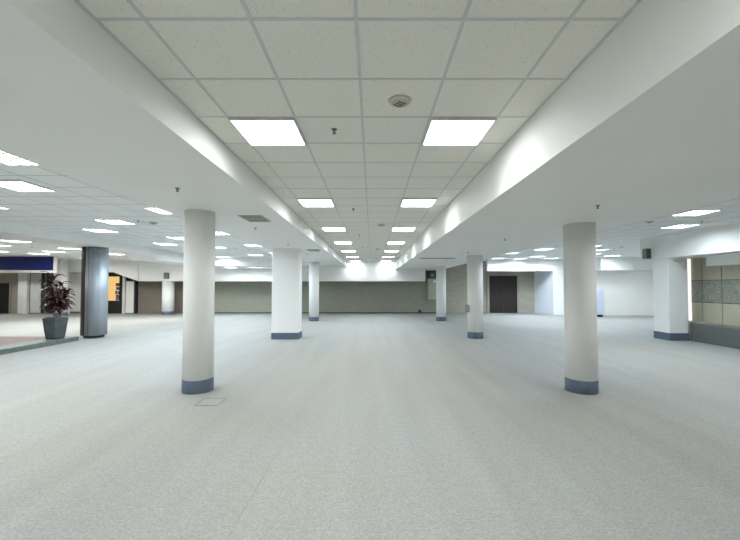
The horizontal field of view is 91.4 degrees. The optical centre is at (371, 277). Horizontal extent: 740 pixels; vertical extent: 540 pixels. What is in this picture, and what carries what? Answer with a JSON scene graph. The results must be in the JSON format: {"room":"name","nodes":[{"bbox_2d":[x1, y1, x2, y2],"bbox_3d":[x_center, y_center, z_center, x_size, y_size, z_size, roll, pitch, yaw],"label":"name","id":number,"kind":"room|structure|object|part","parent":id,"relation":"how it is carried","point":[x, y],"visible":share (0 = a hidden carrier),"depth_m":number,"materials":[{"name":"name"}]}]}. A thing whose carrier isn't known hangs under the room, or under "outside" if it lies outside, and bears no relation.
{"room":"empty office floor","nodes":[
{"label":"empty office floor","id":0,"kind":"room"},
{"bbox_2d":[68,273,70,313],"bbox_3d":[-19.425,1.023,23.031,0.350,2.600,0.100,0,-2,0],"label":"strip","id":1,"kind":"object","parent":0,"point":[69,274],"visible":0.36,"depth_m":22.99,"materials":[{"name":"white paint"}]},
{"bbox_2d":[0,221,183,264],"bbox_3d":[-9.400,-1.399,6.339,1.000,0.930,26.600,0,-2,0],"label":"ceiling beam","id":2,"kind":"structure","parent":0,"point":[7,229],"depth_m":11.42,"materials":[{"name":"white paint"}]},
{"bbox_2d":[69,261,138,280],"bbox_3d":[-20.100,-0.603,22.048,11.800,1.700,0.250,0,-2,0],"label":"wall","id":3,"kind":"structure","parent":0,"point":[130,269],"depth_m":21.93,"materials":[{"name":"beige paint"}]},
{"bbox_2d":[32,272,182,312],"bbox_3d":[-18.950,0.458,23.396,14.100,3.750,0.400,0,-2,0],"label":"wall","id":4,"kind":"structure","parent":0,"point":[149,292],"depth_m":23.17,"materials":[{"name":"beige paint"}]},
{"bbox_2d":[0,281,11,312],"bbox_3d":[-24.100,1.301,23.134,1.960,2.050,0.080,0,-2,0],"label":"doorway panel","id":5,"kind":"object","parent":4,"relation":"attached to","point":[5,286],"visible":1,"depth_m":23.11,"materials":[{"name":"black paint"}]},
{"bbox_2d":[0,273,17,312],"bbox_3d":[-23.975,0.877,23.177,3.050,2.900,0.015,0,-2,0],"label":"trim","id":6,"kind":"structure","parent":4,"relation":"attached to","point":[13,277],"depth_m":23.18,"materials":[{"name":"beige paint"}]},
{"bbox_2d":[17,273,29,313],"bbox_3d":[-22.125,1.013,23.006,0.550,2.620,0.350,0,-2,0],"label":"column","id":7,"kind":"structure","parent":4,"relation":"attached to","point":[23,278],"depth_m":22.84,"materials":[{"name":"white paint"}]},
{"bbox_2d":[46,273,53,312],"bbox_3d":[-20.530,1.026,23.146,0.640,2.600,0.050,0,-2,0],"label":"entrance","id":8,"kind":"object","parent":4,"relation":"attached to","point":[50,278],"visible":0.21,"depth_m":23.14,"materials":[{"name":"black paint"}]},
{"bbox_2d":[122,276,125,313],"bbox_3d":[-15.815,1.024,23.081,0.170,2.600,0.200,0,-2,0],"label":"trim","id":9,"kind":"structure","parent":4,"relation":"attached to","point":[124,277],"depth_m":22.98,"materials":[{"name":"white paint"}]},
{"bbox_2d":[134,280,137,313],"bbox_3d":[-15.080,1.075,23.080,0.120,2.500,0.200,0,-2,0],"label":"trim","id":10,"kind":"structure","parent":4,"relation":"attached to","point":[135,281],"depth_m":23.00,"materials":[{"name":"black paint"}]},
{"bbox_2d":[0,163,271,260],"bbox_3d":[-14.650,-1.438,8.241,22.700,0.153,30.400,0,-2,0],"label":"ceiling","id":11,"kind":"structure","parent":0,"point":[74,205],"depth_m":8.26,"materials":[{"name":"tile"}]},
{"bbox_2d":[0,239,30,241],"bbox_3d":[-12.238,-1.241,12.400,0.600,0.024,0.600,0,-2,0],"label":"recessed light","id":12,"kind":"object","parent":11,"relation":"in","point":[8,240],"visible":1,"depth_m":12.32,"materials":[{"name":"plastic"}]},
{"bbox_2d":[0,151,37,164],"bbox_3d":[-4.359,-1.452,4.324,0.600,0.024,0.600,0,-2,0],"label":"recessed light","id":13,"kind":"object","parent":11,"relation":"in","point":[5,158],"visible":0.44,"depth_m":4.49,"materials":[{"name":"plastic"}]},
{"bbox_2d":[0,151,28,161],"bbox_3d":[-4.359,-1.461,4.324,0.570,0.005,0.570,0,-2,0],"label":"diffuser","id":14,"kind":"object","parent":13,"relation":"attached to","point":[4,157],"depth_m":4.43,"materials":[{"name":"white plastic"}]},
{"bbox_3d":[-4.359,-1.452,4.324,0.600,0.024,0.600,0,-2,0],"label":"frame","id":15,"kind":"part","parent":13,"relation":"part of","materials":[{"name":"white metal"}]},
{"bbox_2d":[0,179,55,191],"bbox_3d":[-5.476,-1.419,5.612,0.600,0.024,0.600,0,-2,0],"label":"recessed light","id":16,"kind":"object","parent":11,"relation":"in","point":[19,185],"visible":1,"depth_m":5.66,"materials":[{"name":"plastic"}]},
{"bbox_2d":[0,183,40,187],"bbox_3d":[-5.476,-1.427,5.612,0.570,0.005,0.570,0,-2,0],"label":"diffuser","id":17,"kind":"object","parent":16,"relation":"attached to","point":[6,185],"depth_m":5.60,"materials":[{"name":"white plastic"}]},
{"bbox_2d":[0,256,57,272],"bbox_3d":[-20.220,-0.653,18.523,8.060,0.875,0.120,0,-2,0],"label":"fascia board","id":18,"kind":"object","parent":11,"relation":"hanging from","point":[8,264],"visible":0.97,"depth_m":18.49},
{"bbox_2d":[57,247,80,248],"bbox_3d":[-12.381,-1.177,14.825,0.600,0.024,0.600,0,-2,0],"label":"recessed light","id":19,"kind":"object","parent":11,"relation":"in","point":[57,247],"visible":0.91,"depth_m":14.77,"materials":[{"name":"plastic"}]},
{"bbox_2d":[81,228,118,231],"bbox_3d":[-7.558,-1.302,10.052,0.600,0.024,0.600,0,-2,0],"label":"recessed light","id":20,"kind":"object","parent":11,"relation":"in","point":[88,229],"visible":1,"depth_m":10.00,"materials":[{"name":"plastic"}]},
{"bbox_2d":[93,219,135,223],"bbox_3d":[-6.192,-1.337,8.715,0.600,0.024,0.600,0,-2,0],"label":"recessed light","id":21,"kind":"object","parent":11,"relation":"in","point":[109,221],"visible":1,"depth_m":8.71,"materials":[{"name":"plastic"}]},
{"bbox_2d":[143,207,171,213],"bbox_3d":[-4.215,-1.371,7.426,0.600,0.024,0.600,0,-2,0],"label":"recessed light","id":22,"kind":"object","parent":11,"relation":"in","point":[154,209],"visible":0.38,"depth_m":7.46,"materials":[{"name":"plastic"}]},
{"bbox_2d":[152,242,177,244],"bbox_3d":[-7.558,-1.220,13.202,0.600,0.024,0.600,0,-2,0],"label":"recessed light","id":23,"kind":"object","parent":11,"relation":"in","point":[159,243],"visible":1,"depth_m":13.18,"materials":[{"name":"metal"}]},
{"bbox_2d":[165,236,183,238],"bbox_3d":[-6.173,-1.262,11.579,0.600,0.024,0.600,0,-2,0],"label":"recessed light","id":24,"kind":"object","parent":11,"relation":"in","point":[172,237],"visible":0.68,"depth_m":11.53,"materials":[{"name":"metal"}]},
{"bbox_2d":[215,231,228,234],"bbox_3d":[-4.407,-1.290,10.529,0.600,0.024,0.600,0,-2,0],"label":"recessed light","id":25,"kind":"object","parent":11,"relation":"in","point":[216,232],"visible":0.36,"depth_m":10.68,"materials":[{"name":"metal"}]},
{"bbox_2d":[0,0,345,265],"bbox_3d":[-2.510,-1.442,7.540,1.820,0.782,29.000,0,-2,0],"label":"ceiling beam","id":26,"kind":"structure","parent":0,"point":[75,103],"depth_m":2.92,"materials":[{"name":"white paint"}]},
{"bbox_2d":[238,215,270,221],"bbox_3d":[-2.140,-1.069,6.610,0.420,0.012,0.600,0,-2,0],"label":"ceiling vent","id":27,"kind":"object","parent":26,"relation":"in","point":[250,218],"visible":1,"depth_m":6.58,"materials":[{"name":"grey metal"}]},
{"bbox_2d":[215,257,308,267],"bbox_3d":[-6.660,-1.030,20.834,6.480,0.910,2.400,0,-2,0],"label":"wall","id":28,"kind":"structure","parent":0,"point":[240,262],"depth_m":19.63,"materials":[{"name":"white paint"}]},
{"bbox_2d":[139,261,424,280],"bbox_3d":[-5.475,-0.585,22.723,17.450,1.700,1.400,0,-2,0],"label":"wall","id":29,"kind":"structure","parent":0,"point":[362,270],"depth_m":22.02,"materials":[{"name":"white paint"}]},
{"bbox_2d":[164,273,168,278],"bbox_3d":[-12.480,-0.091,21.926,0.280,0.370,0.164,0,-2,0],"label":"sign box","id":30,"kind":"object","parent":29,"relation":"attached to","point":[166,275],"visible":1,"depth_m":21.84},
{"bbox_2d":[214,271,435,311],"bbox_3d":[-3.750,0.460,23.496,16.300,3.750,0.200,0,-2,0],"label":"wall","id":31,"kind":"structure","parent":0,"point":[230,296],"depth_m":23.37,"materials":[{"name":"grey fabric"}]},
{"bbox_2d":[214,312,435,312],"bbox_3d":[-3.750,2.302,23.340,16.300,0.060,0.015,0,-2,0],"label":"baseboard","id":32,"kind":"structure","parent":31,"relation":"attached to","point":[214,312],"depth_m":23.33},
{"bbox_2d":[427,271,435,298],"bbox_3d":[4.080,0.518,23.231,1.040,1.820,0.323,0,-2,0],"label":"upper cabinet","id":33,"kind":"object","parent":31,"relation":"attached to","point":[431,283],"visible":0.72,"depth_m":23.09,"materials":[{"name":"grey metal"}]},
{"bbox_2d":[427,271,435,277],"bbox_3d":[4.080,-0.154,23.331,1.040,0.470,0.158,0,-2,0],"label":"tray","id":34,"kind":"object","parent":33,"relation":"on","point":[430,274],"depth_m":23.25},
{"bbox_3d":[4.000,0.745,23.098,0.760,1.160,0.019,0,-2,0],"label":"door","id":35,"kind":"part","parent":33,"relation":"part of","materials":[{"name":"grey metal"}]},
{"bbox_2d":[74,0,641,260],"bbox_3d":[-0.075,-1.416,7.540,3.050,0.154,29.000,0,-2,0],"label":"ceiling","id":36,"kind":"structure","parent":0,"point":[325,65],"depth_m":2.63,"materials":[{"name":"tile"}]},
{"bbox_2d":[228,117,305,145],"bbox_3d":[-1.005,-1.431,3.579,0.600,0.024,0.600,0,-2,0],"label":"recessed light","id":37,"kind":"object","parent":36,"relation":"in","point":[257,131],"visible":1,"depth_m":3.54,"materials":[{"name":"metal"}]},
{"bbox_2d":[297,198,334,206],"bbox_3d":[-1.005,-1.352,6.578,0.600,0.024,0.600,0,-2,0],"label":"recessed light","id":38,"kind":"object","parent":36,"relation":"in","point":[305,202],"visible":1,"depth_m":6.57,"materials":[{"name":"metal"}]},
{"bbox_2d":[299,200,332,205],"bbox_3d":[-1.005,-1.361,6.578,0.570,0.005,0.570,0,-2,0],"label":"diffuser","id":39,"kind":"object","parent":38,"relation":"attached to","point":[303,202],"depth_m":6.57,"materials":[{"name":"white plastic"}]},
{"bbox_2d":[321,227,345,230],"bbox_3d":[-1.005,-1.274,9.577,0.600,0.024,0.600,0,-2,0],"label":"recessed light","id":40,"kind":"object","parent":36,"relation":"in","point":[323,228],"visible":1,"depth_m":9.52,"materials":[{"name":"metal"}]},
{"bbox_2d":[323,228,344,230],"bbox_3d":[-1.005,-1.282,9.577,0.570,0.005,0.570,0,-2,0],"label":"diffuser","id":41,"kind":"object","parent":40,"relation":"attached to","point":[325,229],"depth_m":9.68,"materials":[{"name":"white plastic"}]},
{"bbox_2d":[334,241,351,243],"bbox_3d":[-1.005,-1.195,12.576,0.600,0.024,0.600,0,-2,0],"label":"recessed light","id":42,"kind":"object","parent":36,"relation":"in","point":[335,242],"visible":1,"depth_m":12.54,"materials":[{"name":"plastic"}]},
{"bbox_2d":[335,242,351,243],"bbox_3d":[-1.005,-1.204,12.576,0.570,0.005,0.570,0,-2,0],"label":"diffuser","id":43,"kind":"object","parent":42,"relation":"attached to","point":[335,242],"depth_m":12.66,"materials":[{"name":"white plastic"}]},
{"bbox_2d":[387,241,404,243],"bbox_3d":[0.835,-1.195,12.576,0.600,0.024,0.600,0,-2,0],"label":"recessed light","id":44,"kind":"object","parent":36,"relation":"in","point":[388,242],"visible":1,"depth_m":12.54,"materials":[{"name":"plastic"}]},
{"bbox_2d":[388,94,410,107],"bbox_3d":[0.230,-1.446,2.989,0.190,0.033,0.190,0,-2,0],"label":"ceiling speaker","id":45,"kind":"object","parent":36,"relation":"attached to","point":[398,101],"visible":1,"depth_m":2.95,"materials":[{"name":"beige plastic"}]},
{"bbox_2d":[392,99,407,106],"bbox_3d":[0.230,-1.436,2.989,0.132,0.008,0.132,0,-2,0],"label":"grille","id":46,"kind":"object","parent":45,"relation":"attached to","point":[395,102],"depth_m":2.97,"materials":[{"name":"grey metal"}]},
{"bbox_2d":[392,227,415,230],"bbox_3d":[0.835,-1.274,9.577,0.600,0.024,0.600,0,-2,0],"label":"recessed light","id":47,"kind":"object","parent":36,"relation":"in","point":[393,228],"visible":1,"depth_m":9.52,"materials":[{"name":"plastic"}]},
{"bbox_2d":[392,228,413,230],"bbox_3d":[0.835,-1.282,9.577,0.570,0.005,0.570,0,-2,0],"label":"diffuser","id":48,"kind":"object","parent":47,"relation":"attached to","point":[393,229],"depth_m":9.68,"materials":[{"name":"white plastic"}]},
{"bbox_2d":[400,198,436,206],"bbox_3d":[0.835,-1.352,6.578,0.600,0.024,0.600,0,-2,0],"label":"recessed light","id":49,"kind":"object","parent":36,"relation":"in","point":[406,202],"visible":1,"depth_m":6.57,"materials":[{"name":"plastic"}]},
{"bbox_2d":[401,200,434,205],"bbox_3d":[0.835,-1.361,6.578,0.570,0.005,0.570,0,-2,0],"label":"diffuser","id":50,"kind":"object","parent":49,"relation":"attached to","point":[404,202],"depth_m":6.57,"materials":[{"name":"white plastic"}]},
{"bbox_2d":[422,117,496,145],"bbox_3d":[0.835,-1.431,3.579,0.600,0.024,0.600,0,-2,0],"label":"recessed light","id":51,"kind":"object","parent":36,"relation":"in","point":[441,131],"visible":1,"depth_m":3.54,"materials":[{"name":"plastic"}]},
{"bbox_2d":[0,313,739,539],"bbox_3d":[-4.500,2.042,8.449,43.000,0.200,31.000,0,-2,0],"label":"floor","id":52,"kind":"structure","parent":0,"point":[375,426],"depth_m":4.26,"materials":[{"name":"carpet"}]},
{"bbox_2d":[28,273,41,313],"bbox_3d":[-21.480,1.024,23.051,0.740,2.600,0.140,0,-2,0],"label":"wall panel","id":53,"kind":"object","parent":52,"relation":"on","point":[35,286],"visible":0.96,"depth_m":23.04,"materials":[{"name":"grey paint"}]},
{"bbox_3d":[-21.825,0.999,23.062,0.030,2.550,0.080,0,-2,0],"label":"edge post","id":54,"kind":"part","parent":53,"relation":"part of","materials":[{"name":"grey metal"}]},
{"bbox_2d":[0,336,78,354],"bbox_3d":[-12.930,1.754,3.745,7.140,0.130,15.580,0,-2,0],"label":"raised platform","id":55,"kind":"object","parent":52,"relation":"on","point":[8,344],"visible":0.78,"depth_m":10.48,"materials":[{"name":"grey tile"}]},
{"bbox_2d":[38,271,75,338],"bbox_3d":[-9.725,0.851,11.170,0.963,2.048,0.828,0,-2,0],"label":"potted plant","id":56,"kind":"object","parent":55,"relation":"on","point":[54,327],"visible":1,"depth_m":11.01,"materials":[{"name":"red plant"}]},
{"bbox_3d":[-9.740,1.560,11.113,0.677,0.640,0.637,0,-2,0],"label":"pot","id":57,"kind":"part","parent":56,"relation":"part of","materials":[{"name":"plastic"}]},
{"bbox_2d":[41,273,46,313],"bbox_3d":[-20.990,1.024,23.081,0.240,2.600,0.080,0,-2,0],"label":"panel","id":58,"kind":"object","parent":52,"relation":"on","point":[44,275],"visible":0.64,"depth_m":23.07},
{"bbox_3d":[-21.005,1.024,23.071,0.210,2.600,0.020,0,-2,0],"label":"pane","id":59,"kind":"part","parent":58,"relation":"part of","materials":[{"name":"black glass"}]},
{"bbox_3d":[-20.885,1.024,23.081,0.030,2.600,0.080,0,-2,0],"label":"edge post","id":60,"kind":"part","parent":58,"relation":"part of","materials":[{"name":"metal"}]},
{"bbox_2d":[54,259,68,315],"bbox_3d":[-18.350,0.627,21.291,0.670,3.300,0.670,0,-2,0],"label":"round column","id":61,"kind":"structure","parent":52,"relation":"on","point":[63,265],"depth_m":21.12,"materials":[{"name":"paint"}]},
{"bbox_2d":[80,246,108,337],"bbox_3d":[-9.420,0.517,12.269,0.690,3.049,0.664,0,-2,0],"label":"column","id":62,"kind":"structure","parent":52,"relation":"on","point":[94,260],"depth_m":11.99,"materials":[{"name":"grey metal"}]},
{"bbox_2d":[125,281,133,313],"bbox_3d":[-15.415,1.297,22.984,0.510,2.050,0.100,0,-2,0],"label":"screen panel","id":63,"kind":"object","parent":52,"relation":"on","point":[129,305],"visible":1,"depth_m":22.95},
{"bbox_2d":[161,281,174,314],"bbox_3d":[-12.600,1.280,22.319,0.690,2.049,0.690,0,-2,0],"label":"round column","id":64,"kind":"structure","parent":52,"relation":"on","point":[168,287],"depth_m":22.04,"materials":[{"name":"paint"}]},
{"bbox_2d":[181,209,215,394],"bbox_3d":[-2.890,0.394,6.032,0.486,2.968,0.486,0,-2,0],"label":"round column","id":65,"kind":"structure","parent":52,"relation":"on","point":[199,225],"depth_m":5.83,"materials":[{"name":"paint"}]},
{"bbox_2d":[194,398,226,405],"bbox_3d":[-2.400,1.860,5.383,0.340,0.004,0.340,0,-2,0],"label":"floor hatch","id":66,"kind":"object","parent":52,"relation":"on","point":[206,401],"visible":1,"depth_m":5.35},
{"bbox_2d":[226,456,274,539],"bbox_3d":[-0.985,1.798,2.974,0.016,0.002,1.440,0,-2,0],"label":"carpet seam","id":67,"kind":"object","parent":52,"relation":"on","point":[274,456],"visible":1,"depth_m":2.96,"materials":[{"name":"grey carpet"}]},
{"bbox_2d":[271,249,301,338],"bbox_3d":[-2.840,0.553,12.090,0.896,2.967,0.576,0,-2,0],"label":"square pillar","id":68,"kind":"structure","parent":52,"relation":"on","point":[286,263],"depth_m":11.81,"materials":[{"name":"paint"}]},
{"bbox_2d":[309,261,318,320],"bbox_3d":[-2.920,0.712,18.188,0.500,2.968,0.500,0,-2,0],"label":"round column","id":69,"kind":"structure","parent":52,"relation":"on","point":[313,266],"depth_m":17.98,"materials":[{"name":"paint"}]},
{"bbox_2d":[436,266,445,320],"bbox_3d":[3.480,0.819,18.185,0.500,2.755,0.500,0,-2,0],"label":"round column","id":70,"kind":"structure","parent":52,"relation":"on","point":[440,270],"depth_m":17.98,"materials":[{"name":"paint"}]},
{"bbox_2d":[467,255,483,338],"bbox_3d":[3.475,0.661,12.167,0.524,2.755,0.524,0,-2,0],"label":"round column","id":71,"kind":"structure","parent":52,"relation":"on","point":[474,262],"depth_m":11.95,"materials":[{"name":"paint"}]},
{"bbox_2d":[563,222,598,394],"bbox_3d":[3.465,0.500,6.009,0.486,2.755,0.486,0,-2,0],"label":"round column","id":72,"kind":"structure","parent":52,"relation":"on","point":[579,239],"depth_m":5.82,"materials":[{"name":"paint"}]},
{"bbox_2d":[597,290,603,316],"bbox_3d":[12.870,1.490,20.611,0.480,1.540,0.475,0,-2,0],"label":"cabinet","id":73,"kind":"object","parent":52,"relation":"on","point":[600,293],"visible":0.55,"depth_m":20.38,"materials":[{"name":"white metal"}]},
{"bbox_3d":[12.870,1.064,20.391,0.440,0.640,0.014,0,-2,0],"label":"door","id":74,"kind":"part","parent":73,"relation":"part of","materials":[{"name":"white metal"}]},
{"bbox_3d":[12.870,1.759,20.373,0.440,0.690,0.014,0,-2,0],"label":"door","id":75,"kind":"part","parent":73,"relation":"part of","materials":[{"name":"white metal"}]},
{"bbox_2d":[653,258,688,340],"bbox_3d":[9.755,0.710,11.816,0.616,2.639,0.656,0,-2,0],"label":"pier","id":76,"kind":"object","parent":52,"relation":"on","point":[670,297],"visible":1,"depth_m":11.52,"materials":[{"name":"white paint"}]},
{"bbox_2d":[690,322,739,348],"bbox_3d":[10.299,1.486,2.207,0.398,0.585,18.490,0,-2,0],"label":"stone wall","id":77,"kind":"structure","parent":52,"relation":"on","point":[714,334],"depth_m":10.58,"materials":[{"name":"grey stone"}]},
{"bbox_2d":[446,261,535,312],"bbox_3d":[7.550,0.465,23.696,6.300,3.750,0.200,0,-2,0],"label":"wall","id":78,"kind":"structure","parent":0,"point":[456,276],"depth_m":23.59,"materials":[{"name":"beige paint"}]},
{"bbox_2d":[487,274,518,312],"bbox_3d":[8.525,1.056,23.525,2.050,2.560,0.110,0,-2,0],"label":"double door","id":79,"kind":"structure","parent":78,"relation":"in","point":[502,289],"depth_m":23.50,"materials":[{"name":"brown wood"}]},
{"bbox_3d":[8.096,1.121,23.529,0.892,2.410,0.040,0,-2,0],"label":"door","id":80,"kind":"part","parent":79,"relation":"part of","materials":[{"name":"brown wood"}]},
{"bbox_3d":[9.004,1.121,23.529,0.892,2.410,0.040,0,-2,0],"label":"door","id":81,"kind":"part","parent":79,"relation":"part of","materials":[{"name":"brown wood"}]},
{"bbox_2d":[486,259,563,314],"bbox_3d":[9.850,0.443,22.839,5.700,3.750,1.915,0,-2,0],"label":"wall","id":82,"kind":"structure","parent":0,"point":[491,264],"depth_m":21.93,"materials":[{"name":"white paint"}]},
{"bbox_2d":[396,0,739,270],"bbox_3d":[2.850,-1.317,8.237,2.800,0.995,30.400,0,-2,0],"label":"beam","id":83,"kind":"structure","parent":0,"point":[647,126],"depth_m":2.87,"materials":[{"name":"white paint"}]},
{"bbox_2d":[419,258,453,258],"bbox_3d":[2.380,-0.686,13.122,1.280,0.012,0.280,0,-2,0],"label":"ceiling vent","id":84,"kind":"object","parent":83,"relation":"in","point":[419,258],"visible":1,"depth_m":13.16,"materials":[{"name":"grey metal"}]},
{"bbox_2d":[483,197,739,260],"bbox_3d":[10.550,-1.516,8.338,12.900,0.153,30.610,0,-2,0],"label":"ceiling","id":85,"kind":"structure","parent":0,"point":[629,236],"depth_m":10.89,"materials":[{"name":"tile"}]},
{"bbox_2d":[534,248,553,249],"bbox_3d":[7.550,-1.231,15.838,0.600,0.024,0.600,0,-2,0],"label":"recessed light","id":86,"kind":"object","parent":85,"relation":"in","point":[538,248],"visible":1,"depth_m":15.81,"materials":[{"name":"plastic"}]},
{"bbox_2d":[660,224,699,227],"bbox_3d":[8.380,-1.388,9.840,0.600,0.024,0.600,0,-2,0],"label":"recessed light","id":87,"kind":"object","parent":85,"relation":"in","point":[675,225],"visible":1,"depth_m":9.82,"materials":[{"name":"plastic"}]},
{"bbox_2d":[671,209,721,215],"bbox_3d":[7.200,-1.435,8.040,0.600,0.024,0.600,0,-2,0],"label":"recessed light","id":88,"kind":"object","parent":85,"relation":"in","point":[695,212],"visible":1,"depth_m":8.03,"materials":[{"name":"plastic"}]},
{"bbox_2d":[681,211,711,213],"bbox_3d":[7.200,-1.444,8.040,0.570,0.005,0.570,0,-2,0],"label":"diffuser","id":89,"kind":"object","parent":88,"relation":"attached to","point":[685,212],"depth_m":8.03,"materials":[{"name":"white plastic"}]},
{"bbox_2d":[596,257,652,270],"bbox_3d":[14.850,-0.923,21.081,4.300,1.110,2.100,0,-2,0],"label":"wall","id":90,"kind":"structure","parent":0,"point":[602,263],"depth_m":20.04,"materials":[{"name":"white paint"}]},
{"bbox_2d":[596,271,653,314],"bbox_3d":[14.850,0.950,20.982,4.300,2.640,0.200,0,-2,0],"label":"wall","id":91,"kind":"structure","parent":0,"point":[625,292],"depth_m":20.89,"materials":[{"name":"paint"}]},
{"bbox_2d":[603,315,653,315],"bbox_3d":[14.650,2.231,20.841,3.900,0.070,0.015,0,-2,0],"label":"baseboard","id":92,"kind":"structure","parent":91,"relation":"attached to","point":[603,315],"depth_m":20.83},
{"bbox_2d":[687,262,690,338],"bbox_3d":[13.450,0.160,12.025,6.700,3.750,0.150,0,-2,0],"label":"wall","id":93,"kind":"structure","parent":0,"point":[689,323],"depth_m":11.92,"materials":[{"name":"white paint"}]},
{"bbox_2d":[640,222,739,259],"bbox_3d":[9.775,-1.400,2.888,0.650,1.110,19.700,0,-2,0],"label":"wall","id":94,"kind":"structure","parent":0,"point":[721,239],"depth_m":10.54,"materials":[{"name":"white paint"}]},
{"bbox_2d":[642,248,650,258],"bbox_3d":[9.371,-0.798,12.322,0.155,0.340,0.206,0,-2,0],"label":"sign box","id":95,"kind":"object","parent":94,"relation":"attached to","point":[646,253],"visible":1,"depth_m":12.23,"materials":[{"name":"green plastic"}]},
{"bbox_2d":[691,257,739,325],"bbox_3d":[10.600,0.435,2.465,0.200,2.700,18.950,0,-2,0],"label":"wall","id":96,"kind":"structure","parent":0,"point":[715,290],"depth_m":11.04,"materials":[{"name":"tile"}]},
{"bbox_2d":[687,259,691,320],"bbox_3d":[10.475,0.417,11.903,0.050,2.030,0.060,0,-2,0],"label":"strip light","id":97,"kind":"object","parent":96,"relation":"attached to","point":[688,260],"visible":1,"depth_m":11.88,"materials":[{"name":"white plastic"}]},
{"bbox_2d":[706,253,739,265],"bbox_3d":[10.400,-1.274,1.984,0.600,1.410,17.900,0,-2,0],"label":"wall","id":98,"kind":"structure","parent":0,"point":[726,259],"depth_m":10.37,"materials":[{"name":"white paint"}]},
{"bbox_3d":[-18.450,1.001,23.132,2.900,2.650,0.100,0,-2,0],"label":"wall","id":99,"kind":"structure","parent":0,"visible":0},
{"bbox_2d":[70,274,80,311],"bbox_3d":[-18.760,1.009,23.052,1.020,2.370,0.060,0,-2,0],"label":"wall panel","id":100,"kind":"object","parent":99,"relation":"attached to","point":[75,279],"visible":0.56,"depth_m":23.02,"materials":[{"name":"white paint"}]},
{"bbox_2d":[108,273,122,313],"bbox_3d":[-16.540,1.024,23.055,1.240,2.600,0.132,0,-2,0],"label":"door","id":101,"kind":"structure","parent":99,"relation":"in","point":[114,279],"depth_m":23.05,"materials":[{"name":"paint"}]}
]}

